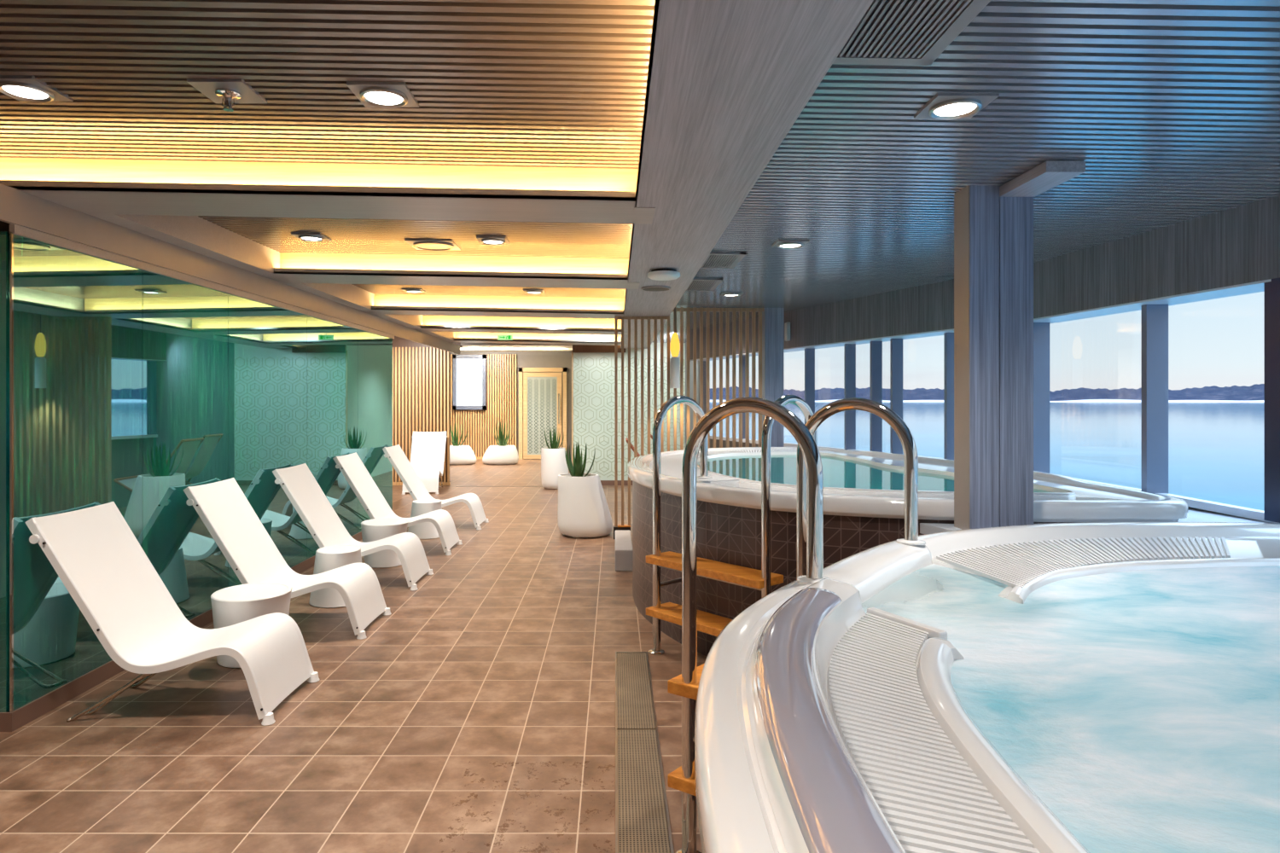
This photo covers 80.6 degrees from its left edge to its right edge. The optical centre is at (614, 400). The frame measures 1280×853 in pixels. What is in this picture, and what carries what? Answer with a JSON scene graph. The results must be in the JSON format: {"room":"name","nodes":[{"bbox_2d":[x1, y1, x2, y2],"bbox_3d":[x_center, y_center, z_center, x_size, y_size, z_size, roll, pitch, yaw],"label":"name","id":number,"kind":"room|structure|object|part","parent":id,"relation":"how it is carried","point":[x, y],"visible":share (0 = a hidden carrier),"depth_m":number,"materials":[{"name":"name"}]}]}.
{"room":"spa","nodes":[
{"label":"spa","id":0,"kind":"room"},
{"bbox_2d":[0,221,10,712],"bbox_3d":[-3.950,0.300,3.660,2.100,2.560,0.080,0,0,0],"label":"wall","id":1,"kind":"structure","parent":0,"point":[4,226],"depth_m":3.62,"materials":[{"name":"brown metal"}]},
{"bbox_2d":[0,712,13,732],"bbox_3d":[-3.934,1.535,3.594,2.132,0.090,0.012,0,0,0],"label":"baseboard","id":2,"kind":"structure","parent":1,"relation":"attached to","point":[6,718],"depth_m":3.59,"materials":[{"name":"tile"}]},
{"bbox_2d":[0,157,655,224],"bbox_3d":[-2.350,-1.124,3.835,5.100,0.349,0.470,0,0,0],"label":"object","id":3,"kind":"structure","parent":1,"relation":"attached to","point":[119,187],"depth_m":3.71,"materials":[{"name":"laminate"}]},
{"bbox_2d":[0,231,392,712],"bbox_3d":[-3.289,0.280,6.685,0.822,2.600,6.170,0,0,0],"label":"wall","id":4,"kind":"structure","parent":0,"point":[132,388],"depth_m":4.67,"materials":[{"name":"green glass"}]},
{"bbox_3d":[-3.303,0.343,3.610,0.795,2.295,0.020,0,0,0],"label":"glass panel","id":5,"kind":"part","parent":4,"relation":"part of","materials":[{"name":"green glass"}]},
{"bbox_3d":[-2.890,0.343,4.105,0.020,2.295,0.986,0,0,0],"label":"glass panel","id":6,"kind":"part","parent":4,"relation":"part of","materials":[{"name":"green glass"}]},
{"bbox_3d":[-2.890,0.343,5.110,0.020,2.295,1.016,0,0,0],"label":"glass panel","id":7,"kind":"part","parent":4,"relation":"part of","materials":[{"name":"green glass"}]},
{"bbox_2d":[12,531,362,731],"bbox_3d":[-2.874,1.535,6.685,0.012,0.090,6.170,0,0,0],"label":"baseboard","id":8,"kind":"structure","parent":4,"relation":"attached to","point":[38,707],"depth_m":4.03,"materials":[{"name":"tile"}]},
{"bbox_2d":[9,224,394,338],"bbox_3d":[-2.877,-0.818,6.700,0.025,0.045,6.200,0,0,0],"label":"trim","id":9,"kind":"structure","parent":4,"relation":"attached to","point":[14,229],"depth_m":4.75,"materials":[{"name":"laminate"}]},
{"bbox_2d":[0,183,459,354],"bbox_3d":[-2.865,-0.922,8.675,0.030,0.165,10.450,0,0,0],"label":"ceiling beam","id":10,"kind":"structure","parent":4,"relation":"attached to","point":[18,207],"depth_m":4.79,"materials":[{"name":"grey paint"}]},
{"bbox_3d":[-2.890,0.343,6.335,0.020,2.295,1.426,0,0,0],"label":"glass panel","id":11,"kind":"part","parent":4,"relation":"part of","materials":[{"name":"glass"}]},
{"bbox_2d":[78,210,459,343],"bbox_3d":[-2.780,-1.131,8.575,0.160,0.260,9.150,0,0,0],"label":"trim","id":12,"kind":"structure","parent":4,"relation":"attached to","point":[195,234],"depth_m":5.38,"materials":[{"name":"laminate"}]},
{"bbox_3d":[-2.890,0.343,7.750,0.020,2.295,1.396,0,0,0],"label":"glass panel","id":13,"kind":"part","parent":4,"relation":"part of","materials":[{"name":"glass"}]},
{"bbox_3d":[-2.890,0.343,9.110,0.020,2.295,1.316,0,0,0],"label":"glass panel","id":14,"kind":"part","parent":4,"relation":"part of","materials":[{"name":"glass"}]},
{"bbox_2d":[264,252,639,289],"bbox_3d":[-1.330,-1.105,6.210,3.060,0.312,0.480,0,0,0],"label":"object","id":15,"kind":"structure","parent":4,"relation":"attached to","point":[300,268],"depth_m":6.08,"materials":[{"name":"laminate"}]},
{"bbox_2d":[361,294,632,318],"bbox_3d":[-1.330,-1.105,8.585,3.060,0.312,0.470,0,0,0],"label":"trim","id":16,"kind":"structure","parent":4,"relation":"attached to","point":[384,304],"depth_m":8.46,"materials":[{"name":"laminate"}]},
{"bbox_2d":[0,0,654,319],"bbox_3d":[-2.150,-1.229,4.600,5.540,0.199,18.900,0,0,0],"label":"ceiling","id":17,"kind":"structure","parent":0,"point":[558,84],"depth_m":2.83,"materials":[{"name":"brown wood"}]},
{"bbox_2d":[0,75,73,102],"bbox_3d":[-2.226,-1.170,2.850,0.210,0.028,0.210,0,0,0],"label":"recessed light","id":18,"kind":"object","parent":17,"relation":"in","point":[21,88],"visible":1,"depth_m":2.83,"materials":[{"name":"metal"}]},
{"bbox_2d":[186,78,267,111],"bbox_3d":[-1.455,-1.131,2.840,0.200,0.078,0.200,0,0,0],"label":"sprinkler","id":19,"kind":"object","parent":17,"relation":"attached to","point":[227,91],"visible":1,"depth_m":2.82,"materials":[{"name":"metal"}]},
{"bbox_2d":[290,232,331,242],"bbox_3d":[-2.184,-1.169,5.430,0.210,0.028,0.210,0,0,0],"label":"recessed light","id":20,"kind":"object","parent":17,"relation":"in","point":[315,237],"visible":1,"depth_m":5.38,"materials":[{"name":"glass"}]},
{"bbox_2d":[346,81,418,108],"bbox_3d":[-0.871,-1.146,2.846,0.210,0.028,0.210,0,0,0],"label":"recessed light","id":21,"kind":"object","parent":17,"relation":"in","point":[386,95],"visible":1,"depth_m":2.81,"materials":[{"name":"metal"}]},
{"bbox_2d":[401,288,425,293],"bbox_3d":[-2.152,-1.169,8.078,0.210,0.028,0.210,0,0,0],"label":"recessed light","id":22,"kind":"object","parent":17,"relation":"in","point":[407,290],"visible":1,"depth_m":8.02,"materials":[{"name":"metal"}]},
{"bbox_2d":[404,238,460,250],"bbox_3d":[-1.355,-1.156,5.640,0.340,0.024,0.340,0,0,0],"label":"ceiling speaker","id":23,"kind":"object","parent":17,"relation":"attached to","point":[431,245],"visible":1,"depth_m":5.60,"materials":[{"name":"metal"}]},
{"bbox_2d":[413,241,453,250],"bbox_3d":[-1.355,-1.150,5.640,0.300,0.012,0.300,0,0,0],"label":"grille","id":24,"kind":"object","parent":23,"relation":"attached to","point":[431,246],"depth_m":5.63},
{"bbox_2d":[476,236,509,245],"bbox_3d":[-0.876,-1.146,5.435,0.210,0.028,0.210,0,0,0],"label":"recessed light","id":25,"kind":"object","parent":17,"relation":"in","point":[494,241],"visible":1,"depth_m":5.38,"materials":[{"name":"metal"}]},
{"bbox_2d":[414,315,628,335],"bbox_3d":[-1.330,-1.105,10.750,3.060,0.312,0.500,0,0,0],"label":"trim","id":26,"kind":"structure","parent":17,"relation":"attached to","point":[431,323],"depth_m":10.62,"materials":[{"name":"laminate"}]},
{"bbox_2d":[497,331,512,340],"bbox_3d":[-1.584,-0.927,10.905,0.217,0.112,0.029,0,0,0],"label":"exit sign","id":27,"kind":"object","parent":26,"relation":"hanging from","point":[505,337],"visible":1,"depth_m":10.90,"materials":[{"name":"plastic"}]},
{"bbox_2d":[523,289,545,294],"bbox_3d":[-0.853,-1.145,7.979,0.210,0.028,0.210,0,0,0],"label":"recessed light","id":28,"kind":"object","parent":17,"relation":"in","point":[526,291],"visible":1,"depth_m":7.92,"materials":[{"name":"metal"}]},
{"bbox_2d":[453,331,626,345],"bbox_3d":[-1.330,-1.105,12.900,3.060,0.312,0.500,0,0,0],"label":"trim","id":29,"kind":"structure","parent":17,"relation":"attached to","point":[462,337],"depth_m":12.76,"materials":[{"name":"laminate"}]},
{"bbox_2d":[0,459,706,852],"bbox_3d":[-0.950,1.640,7.700,11.100,0.120,25.400,0,0,0],"label":"floor","id":30,"kind":"structure","parent":0,"point":[477,715],"depth_m":3.59,"materials":[{"name":"tile"}]},
{"bbox_2d":[24,501,319,726],"bbox_3d":[-2.264,1.080,3.965,1.204,1.014,0.624,0,0,0],"label":"sun lounger","id":31,"kind":"object","parent":30,"relation":"on","point":[95,553],"visible":1,"depth_m":3.92,"materials":[{"name":"white plastic"}]},
{"bbox_2d":[210,582,291,668],"bbox_3d":[-2.220,1.375,4.620,0.450,0.410,0.450,0,0,0],"label":"side table","id":32,"kind":"object","parent":30,"relation":"on","point":[233,605],"visible":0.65,"depth_m":4.47,"materials":[{"name":"white plastic"}]},
{"bbox_2d":[182,477,391,639],"bbox_3d":[-2.249,1.080,5.280,1.204,1.014,0.624,0,0,0],"label":"sun lounger","id":33,"kind":"object","parent":30,"relation":"on","point":[223,507],"visible":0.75,"depth_m":5.27,"materials":[{"name":"white plastic"}]},
{"bbox_2d":[308,545,361,608],"bbox_3d":[-2.172,1.375,5.930,0.426,0.410,0.430,0,0,0],"label":"side table","id":34,"kind":"object","parent":30,"relation":"on","point":[328,558],"visible":0.59,"depth_m":5.77,"materials":[{"name":"white plastic"}]},
{"bbox_2d":[272,463,433,590],"bbox_3d":[-2.244,1.080,6.560,1.204,1.014,0.624,0,0,0],"label":"sun lounger","id":35,"kind":"object","parent":30,"relation":"on","point":[299,484],"visible":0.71,"depth_m":6.55,"materials":[{"name":"white plastic"}]},
{"bbox_2d":[360,517,409,568],"bbox_3d":[-2.210,1.375,7.270,0.450,0.410,0.450,0,0,-17],"label":"side table","id":36,"kind":"object","parent":30,"relation":"on","point":[373,530],"visible":0.66,"depth_m":7.09,"materials":[{"name":"white plastic"}]},
{"bbox_2d":[332,452,462,555],"bbox_3d":[-2.269,1.080,7.980,1.204,1.014,0.624,0,0,0],"label":"sun lounger","id":37,"kind":"object","parent":30,"relation":"on","point":[351,466],"visible":0.72,"depth_m":7.97,"materials":[{"name":"white plastic"}]},
{"bbox_2d":[392,347,450,485],"bbox_3d":[-3.787,0.298,13.965,1.474,2.557,0.070,0,0,0],"label":"wall","id":38,"kind":"structure","parent":30,"relation":"on","point":[421,375],"depth_m":13.94,"materials":[{"name":"brown wood"}]},
{"bbox_3d":[-3.787,1.548,13.965,1.474,0.057,0.070,0,0,0],"label":"rail","id":39,"kind":"part","parent":38,"relation":"part of","materials":[{"name":"brown wood"}]},
{"bbox_2d":[401,431,447,494],"bbox_3d":[-3.321,1.080,13.214,0.624,1.014,1.204,0,0,-6],"label":"sun lounger","id":40,"kind":"object","parent":30,"relation":"on","point":[427,448],"visible":0.77,"depth_m":13.51,"materials":[{"name":"white plastic"}]},
{"bbox_2d":[408,499,442,539],"bbox_3d":[-2.182,1.375,8.760,0.426,0.410,0.430,0,0,-11],"label":"side table","id":41,"kind":"object","parent":30,"relation":"on","point":[425,530],"visible":0.64,"depth_m":8.60,"materials":[{"name":"white plastic"}]},
{"bbox_2d":[382,444,488,529],"bbox_3d":[-2.229,1.080,9.470,1.204,1.014,0.624,0,0,0],"label":"sun lounger","id":42,"kind":"object","parent":30,"relation":"on","point":[395,455],"visible":0.74,"depth_m":9.46,"materials":[{"name":"white plastic"}]},
{"bbox_2d":[449,420,476,465],"bbox_3d":[-3.866,1.020,18.600,0.900,1.120,0.705,0,0,0],"label":"aloe","id":43,"kind":"object","parent":30,"relation":"on","point":[459,455],"visible":0.79,"depth_m":18.37,"materials":[{"name":"white ceramic"}]},
{"bbox_2d":[449,445,476,465],"bbox_3d":[-3.866,1.350,18.600,0.900,0.460,0.705,0,0,0],"label":"planter","id":44,"kind":"object","parent":30,"relation":"on","point":[459,455],"depth_m":18.33,"materials":[{"name":"white ceramic"}]},
{"bbox_2d":[482,419,518,465],"bbox_3d":[-2.821,1.022,18.600,0.900,1.116,0.705,0,0,0],"label":"aloe","id":45,"kind":"object","parent":30,"relation":"on","point":[503,454],"visible":1,"depth_m":18.37,"materials":[{"name":"white ceramic"}]},
{"bbox_2d":[482,445,518,465],"bbox_3d":[-2.821,1.350,18.600,0.900,0.460,0.705,0,0,0],"label":"planter","id":46,"kind":"object","parent":30,"relation":"on","point":[495,455],"depth_m":18.34,"materials":[{"name":"white ceramic"}]},
{"bbox_2d":[541,427,568,489],"bbox_3d":[-1.069,1.019,13.500,0.500,1.121,0.492,0,0,0],"label":"aloe","id":47,"kind":"object","parent":30,"relation":"on","point":[553,459],"visible":0.84,"depth_m":13.31,"materials":[{"name":"white ceramic"}]},
{"bbox_2d":[541,448,568,489],"bbox_3d":[-1.069,1.220,13.500,0.500,0.720,0.492,0,0,0],"label":"planter","id":48,"kind":"object","parent":30,"relation":"on","point":[553,460],"depth_m":13.29,"materials":[{"name":"white ceramic"}]},
{"bbox_2d":[557,442,612,537],"bbox_3d":[-0.347,1.030,8.870,0.650,1.099,0.649,0,0,0],"label":"potted plant","id":49,"kind":"object","parent":30,"relation":"on","point":[584,511],"visible":1,"depth_m":8.64,"materials":[{"name":"green plant"}]},
{"bbox_2d":[557,473,612,537],"bbox_3d":[-0.347,1.230,8.870,0.650,0.700,0.648,0,0,0],"label":"planter","id":50,"kind":"object","parent":30,"relation":"on","point":[584,511],"depth_m":8.63,"materials":[{"name":"white ceramic"}]},
{"bbox_2d":[614,530,632,571],"bbox_3d":[0.084,1.480,7.475,0.168,0.200,1.050,0,0,0],"label":"curb block","id":51,"kind":"object","parent":30,"relation":"on","point":[623,544],"visible":0.89,"depth_m":6.95,"materials":[{"name":"stone"}]},
{"bbox_2d":[625,437,639,456],"bbox_3d":[0.635,1.059,10.600,0.961,1.033,0.551,0,0,0],"label":"deck chair","id":52,"kind":"object","parent":30,"relation":"on","point":[626,439],"visible":0.18,"depth_m":10.34,"materials":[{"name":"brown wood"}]},
{"bbox_2d":[615,651,674,852],"bbox_3d":[0.103,1.576,3.080,0.203,0.008,3.260,0,0,0],"label":"floor drain grate","id":53,"kind":"object","parent":30,"relation":"on","point":[642,825],"visible":1,"depth_m":3.24,"materials":[{"name":"metal"}]},
{"bbox_2d":[613,307,764,539],"bbox_3d":[0.843,0.260,8.598,1.715,2.639,0.105,0,0,0],"label":"slatted screen","id":54,"kind":"object","parent":30,"relation":"on","point":[616,527],"visible":0.67,"depth_m":8.57,"materials":[{"name":"beige wood"}]},
{"bbox_2d":[669,332,680,388],"bbox_3d":[0.674,-0.587,8.450,0.108,0.906,0.108,0,0,0],"label":"wall lamp","id":55,"kind":"object","parent":54,"relation":"attached to","point":[674,347],"visible":0.99,"depth_m":8.41,"materials":[{"name":"yellow metal"}]},
{"bbox_3d":[0.674,-0.621,8.450,0.108,0.268,0.108,0,0,0],"label":"lamp shade","id":56,"kind":"part","parent":55,"relation":"part of","materials":[{"name":"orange glass"}]},
{"bbox_3d":[0.850,-0.984,8.600,1.700,0.128,0.040,0,0,0],"label":"rail","id":57,"kind":"part","parent":54,"relation":"part of","materials":[{"name":"beige wood"}]},
{"bbox_2d":[645,395,817,655],"bbox_3d":[0.699,0.774,4.553,1.013,1.609,1.025,0,0,0],"label":"ladder","id":58,"kind":"object","parent":30,"relation":"on","point":[762,580],"visible":0.72,"depth_m":4.50,"materials":[{"name":"metal"}]},
{"bbox_3d":[0.352,1.160,4.799,0.240,0.028,0.027,0,0,-41],"label":"bracket rod","id":59,"kind":"part","parent":58,"relation":"part of","materials":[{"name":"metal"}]},
{"bbox_3d":[0.427,0.769,4.865,0.490,1.598,0.051,0,0,-41],"label":"handrail","id":60,"kind":"part","parent":58,"relation":"part of","materials":[{"name":"metal"}]},
{"bbox_3d":[0.985,0.769,4.235,0.490,1.598,0.051,0,0,-41],"label":"handrail","id":61,"kind":"part","parent":58,"relation":"part of","materials":[{"name":"metal"}]},
{"bbox_2d":[762,308,783,447],"bbox_3d":[1.814,0.265,8.680,0.214,2.630,0.200,0,0,0],"label":"end column","id":62,"kind":"structure","parent":30,"relation":"on","point":[772,318],"depth_m":8.58,"materials":[{"name":"laminate"}]},
{"bbox_2d":[667,396,925,852],"bbox_3d":[0.704,0.784,2.788,1.042,1.590,0.993,0,0,0],"label":"ladder","id":63,"kind":"object","parent":30,"relation":"on","point":[809,466],"visible":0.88,"depth_m":2.58,"materials":[{"name":"metal"}]},
{"bbox_3d":[0.440,0.779,2.473,0.496,1.579,0.051,0,0,35],"label":"handrail","id":64,"kind":"part","parent":63,"relation":"part of","materials":[{"name":"metal"}]},
{"bbox_3d":[0.988,0.779,3.107,0.496,1.579,0.051,0,0,35],"label":"handrail","id":65,"kind":"part","parent":63,"relation":"part of","materials":[{"name":"metal"}]},
{"bbox_2d":[627,447,1187,657],"bbox_3d":[1.561,1.038,6.108,2.923,1.083,4.568,0,0,0],"label":"hot tub","id":66,"kind":"object","parent":30,"relation":"on","point":[864,491],"visible":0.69,"depth_m":4.55,"materials":[{"name":"tile"}]},
{"bbox_2d":[694,522,1279,852],"bbox_3d":[1.780,1.049,1.285,3.320,1.062,4.478,0,0,0],"label":"hot tub","id":67,"kind":"object","parent":30,"relation":"on","point":[1090,687],"visible":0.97,"depth_m":1.52,"materials":[{"name":"plastic"}]},
{"bbox_2d":[954,161,1085,529],"bbox_3d":[1.888,0.260,3.562,0.317,2.640,0.565,0,0,0],"label":"column","id":68,"kind":"structure","parent":30,"relation":"on","point":[993,225],"depth_m":3.68,"materials":[{"name":"laminate"}]},
{"bbox_2d":[392,336,461,347],"bbox_3d":[-4.630,-1.192,14.070,3.540,0.415,0.100,0,0,0],"label":"wall header","id":69,"kind":"structure","parent":0,"point":[397,341],"depth_m":14.02,"materials":[{"name":"beige paint"}]},
{"bbox_2d":[460,343,572,345],"bbox_3d":[-1.820,-1.210,14.025,2.080,0.380,0.050,0,0,0],"label":"trim","id":70,"kind":"structure","parent":69,"relation":"attached to","point":[462,344],"depth_m":14.00,"materials":[{"name":"laminate"}]},
{"bbox_2d":[449,351,571,459],"bbox_3d":[-3.640,0.090,20.275,5.720,2.980,0.150,0,0,0],"label":"wall","id":71,"kind":"structure","parent":0,"point":[524,359],"depth_m":20.20,"materials":[{"name":"beige paint"}]},
{"bbox_2d":[449,354,516,459],"bbox_3d":[-3.604,0.178,20.148,1.942,2.797,0.095,0,0,0],"label":"wall","id":72,"kind":"structure","parent":71,"relation":"attached to","point":[501,369],"depth_m":20.13,"materials":[{"name":"brown wood"}]},
{"bbox_2d":[453,354,486,409],"bbox_3d":[-3.871,-0.477,20.085,0.875,1.455,0.070,0,0,0],"label":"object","id":73,"kind":"structure","parent":72,"relation":"in","point":[469,371],"depth_m":20.10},
{"bbox_3d":[-3.871,-0.477,20.108,0.695,1.255,0.015,0,0,0],"label":"pane","id":74,"kind":"part","parent":73,"relation":"part of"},
{"bbox_2d":[518,367,566,459],"bbox_3d":[-1.921,0.360,20.121,1.273,2.440,0.158,0,0,0],"label":"door","id":75,"kind":"structure","parent":71,"relation":"in","point":[539,388],"depth_m":20.12,"materials":[{"name":"brown wood"}]},
{"bbox_3d":[-1.941,0.420,20.135,0.793,2.080,0.010,0,0,0],"label":"glass","id":76,"kind":"part","parent":75,"relation":"part of","materials":[{"name":"white glass"}]},
{"bbox_3d":[-1.485,0.230,20.081,0.036,0.800,0.078,0,0,0],"label":"door handle","id":77,"kind":"part","parent":75,"relation":"part of","materials":[{"name":"metal"}]},
{"bbox_2d":[459,345,572,351],"bbox_3d":[-2.650,-1.350,17.175,7.700,0.100,6.250,0,0,0],"label":"ceiling","id":78,"kind":"structure","parent":0,"point":[464,348],"depth_m":18.99,"materials":[{"name":"white paint"}]},
{"bbox_2d":[571,343,685,480],"bbox_3d":[0.325,0.090,17.093,2.250,2.980,6.215,0,0,0],"label":"wall","id":79,"kind":"structure","parent":0,"point":[592,373],"depth_m":14.00,"materials":[{"name":"green tile"}]},
{"bbox_2d":[572,344,625,352],"bbox_3d":[-0.290,-0.950,13.960,0.980,0.140,0.060,0,0,0],"label":"trim","id":80,"kind":"structure","parent":79,"relation":"attached to","point":[576,348],"depth_m":13.93,"materials":[{"name":"brown wood"}]},
{"bbox_2d":[600,480,632,485],"bbox_3d":[0.335,1.535,13.992,2.230,0.090,0.015,0,0,0],"label":"baseboard","id":81,"kind":"structure","parent":79,"relation":"attached to","point":[603,482],"depth_m":13.98,"materials":[{"name":"tile"}]},
{"bbox_2d":[685,342,706,445],"bbox_3d":[1.375,0.180,12.810,0.150,2.800,2.380,0,0,0],"label":"wall","id":82,"kind":"structure","parent":0,"point":[690,362],"depth_m":12.63,"materials":[{"name":"laminate"}]},
{"bbox_2d":[651,0,1279,343],"bbox_3d":[2.175,-1.091,4.600,3.190,0.157,18.900,0,0,0],"label":"ceiling","id":83,"kind":"structure","parent":0,"point":[1171,108],"depth_m":3.10,"materials":[{"name":"grey metal"}]},
{"bbox_2d":[686,278,722,290],"bbox_3d":[0.792,-1.059,6.915,0.305,0.024,0.670,0,0,0],"label":"ceiling vent","id":84,"kind":"object","parent":83,"relation":"in","point":[697,284],"visible":0.9,"depth_m":6.86,"materials":[{"name":"metal"}]},
{"bbox_3d":[0.792,-1.056,6.915,0.206,0.012,0.580,0,0,0],"label":"blade","id":85,"kind":"part","parent":84,"relation":"part of","materials":[{"name":"metal"}]},
{"bbox_2d":[700,251,746,268],"bbox_3d":[0.792,-1.059,5.720,0.305,0.024,0.600,0,0,0],"label":"ceiling vent","id":86,"kind":"object","parent":83,"relation":"in","point":[715,259],"visible":0.88,"depth_m":5.67,"materials":[{"name":"metal"}]},
{"bbox_3d":[0.792,-1.056,5.720,0.206,0.012,0.510,0,0,0],"label":"blade","id":87,"kind":"part","parent":86,"relation":"part of","materials":[{"name":"metal"}]},
{"bbox_2d":[719,291,744,296],"bbox_3d":[1.157,-1.049,7.490,0.210,0.028,0.210,0,0,0],"label":"recessed light","id":88,"kind":"object","parent":83,"relation":"in","point":[723,293],"visible":1,"depth_m":7.42,"materials":[{"name":"metal"}]},
{"bbox_2d":[620,0,873,348],"bbox_3d":[0.358,-1.081,4.550,0.518,0.257,18.700,0,0,0],"label":"ceiling beam","id":89,"kind":"structure","parent":83,"relation":"attached to","point":[728,81],"depth_m":2.47,"materials":[{"name":"laminate"}]},
{"bbox_2d":[641,285,670,291],"bbox_3d":[0.350,-0.945,6.400,0.250,0.016,0.250,0,0,0],"label":"speaker","id":90,"kind":"object","parent":89,"relation":"attached to","point":[654,288],"visible":1,"depth_m":6.35},
{"bbox_2d":[642,287,669,291],"bbox_3d":[0.350,-0.941,6.400,0.224,0.008,0.224,0,0,0],"label":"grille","id":91,"kind":"object","parent":90,"relation":"attached to","point":[654,289],"depth_m":6.40,"materials":[{"name":"metal"}]},
{"bbox_2d":[647,268,680,280],"bbox_3d":[0.360,-0.922,5.550,0.240,0.062,0.240,0,0,0],"label":"smoke detector","id":92,"kind":"object","parent":89,"relation":"attached to","point":[656,274],"visible":1,"depth_m":5.47,"materials":[{"name":"white plastic"}]},
{"bbox_2d":[771,239,809,249],"bbox_3d":[1.182,-1.049,5.086,0.210,0.028,0.210,0,0,0],"label":"recessed light","id":93,"kind":"object","parent":83,"relation":"in","point":[783,244],"visible":1,"depth_m":5.03,"materials":[{"name":"metal"}]},
{"bbox_2d":[832,0,991,65],"bbox_3d":[0.802,-1.059,1.855,0.365,0.024,1.010,0,0,0],"label":"ceiling vent","id":94,"kind":"object","parent":83,"relation":"in","point":[904,32],"visible":0.84,"depth_m":2.15,"materials":[{"name":"metal"}]},
{"bbox_2d":[913,92,999,119],"bbox_3d":[1.219,-1.048,2.703,0.210,0.028,0.210,0,0,0],"label":"recessed light","id":95,"kind":"object","parent":83,"relation":"in","point":[942,106],"visible":1,"depth_m":2.67,"materials":[{"name":"metal"}]},
{"bbox_2d":[709,438,1256,520],"bbox_3d":[2.751,1.070,3.347,2.877,1.020,16.500,0,0,0],"label":"wall","id":96,"kind":"structure","parent":0,"point":[711,440],"depth_m":10.43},
{"bbox_2d":[709,435,1279,523],"bbox_3d":[2.663,0.588,3.340,2.844,0.124,16.484,0,0,0],"label":"trim","id":97,"kind":"structure","parent":96,"relation":"attached to","point":[1243,512],"depth_m":4.34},
{"bbox_2d":[919,508,1270,534],"bbox_3d":[2.554,0.672,4.651,1.905,0.055,2.298,0,0,0],"label":"window ledge","id":98,"kind":"object","parent":96,"relation":"attached to","point":[1194,515],"visible":0.18,"depth_m":4.03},
{"bbox_2d":[689,194,1279,360],"bbox_3d":[2.644,-0.890,3.362,3.091,0.560,16.542,0,0,0],"label":"wall","id":99,"kind":"structure","parent":0,"point":[1238,245],"depth_m":4.91,"materials":[{"name":"laminate"}]},
{"bbox_2d":[742,355,744,439],"bbox_3d":[1.869,-0.035,9.874,0.348,1.150,0.794,0,0,0],"label":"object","id":100,"kind":"structure","parent":99,"relation":"in","point":[743,357],"depth_m":10.22,"materials":[{"name":"grey metal"}]},
{"bbox_2d":[784,321,790,341],"bbox_3d":[2.114,-0.805,8.880,0.210,0.220,0.120,0,0,0],"label":"wall speaker","id":101,"kind":"object","parent":99,"relation":"attached to","point":[787,325],"visible":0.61,"depth_m":8.82,"materials":[{"name":"white plastic"}]},
{"bbox_2d":[804,349,814,424],"bbox_3d":[2.382,-0.035,8.416,0.337,1.150,0.762,0,0,0],"label":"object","id":102,"kind":"structure","parent":99,"relation":"in","point":[809,353],"depth_m":8.74,"materials":[{"name":"grey metal"}]},
{"bbox_2d":[843,343,855,449],"bbox_3d":[2.576,-0.035,7.864,0.229,1.150,0.454,0,0,0],"label":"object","id":103,"kind":"structure","parent":99,"relation":"in","point":[849,349],"depth_m":8.04,"materials":[{"name":"grey metal"}]},
{"bbox_2d":[869,341,882,452],"bbox_3d":[2.697,-0.035,7.520,0.191,1.150,0.346,0,0,0],"label":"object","id":104,"kind":"structure","parent":99,"relation":"in","point":[875,347],"depth_m":7.64,"materials":[{"name":"grey metal"}]},
{"bbox_2d":[890,338,902,453],"bbox_3d":[2.866,-0.035,7.040,0.324,1.150,0.726,0,0,0],"label":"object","id":105,"kind":"structure","parent":99,"relation":"in","point":[896,345],"depth_m":7.35,"materials":[{"name":"grey metal"}]},
{"bbox_2d":[943,332,954,459],"bbox_3d":[3.137,-0.020,6.270,0.394,1.181,0.926,0,0,0],"label":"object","id":106,"kind":"structure","parent":99,"relation":"in","point":[948,337],"depth_m":6.68,"materials":[{"name":"grey metal"}]},
{"bbox_2d":[689,279,1271,361],"bbox_3d":[2.634,-0.604,3.361,3.071,0.012,16.539,0,0,0],"label":"trim","id":107,"kind":"structure","parent":99,"relation":"attached to","point":[1256,287],"depth_m":5.01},
{"bbox_2d":[1033,322,1049,473],"bbox_3d":[3.326,-0.013,5.281,0.222,1.195,1.150,0,0,0],"label":"window post","id":108,"kind":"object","parent":99,"relation":"in","point":[1041,330],"depth_m":5.81,"materials":[{"name":"grey metal"}]},
{"bbox_2d":[1141,304,1168,493],"bbox_3d":[3.410,-0.004,4.388,0.183,1.212,0.732,0,0,0],"label":"window post","id":109,"kind":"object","parent":99,"relation":"in","point":[1154,317],"depth_m":4.71,"materials":[{"name":"grey metal"}]},
{"bbox_2d":[1264,277,1279,523],"bbox_3d":[3.481,0.001,3.211,0.346,1.222,1.623,0,0,0],"label":"window post","id":110,"kind":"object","parent":99,"relation":"in","point":[1271,288],"depth_m":3.80,"materials":[{"name":"grey metal"}]},
{"label":"outside","id":111,"kind":"structure","parent":0,"visible":0},
{"bbox_2d":[709,384,1264,402],"bbox_3d":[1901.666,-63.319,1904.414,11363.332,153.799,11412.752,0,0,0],"label":"hills","id":112,"kind":"structure","parent":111,"point":[1254,393],"depth_m":5286.74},
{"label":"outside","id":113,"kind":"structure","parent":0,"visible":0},
{"bbox_2d":[709,401,1264,511],"bbox_3d":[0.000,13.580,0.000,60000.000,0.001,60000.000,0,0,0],"label":"sea","id":114,"kind":"structure","parent":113,"point":[1216,450],"depth_m":252.76,"materials":[{"name":"liquid"}]}
]}

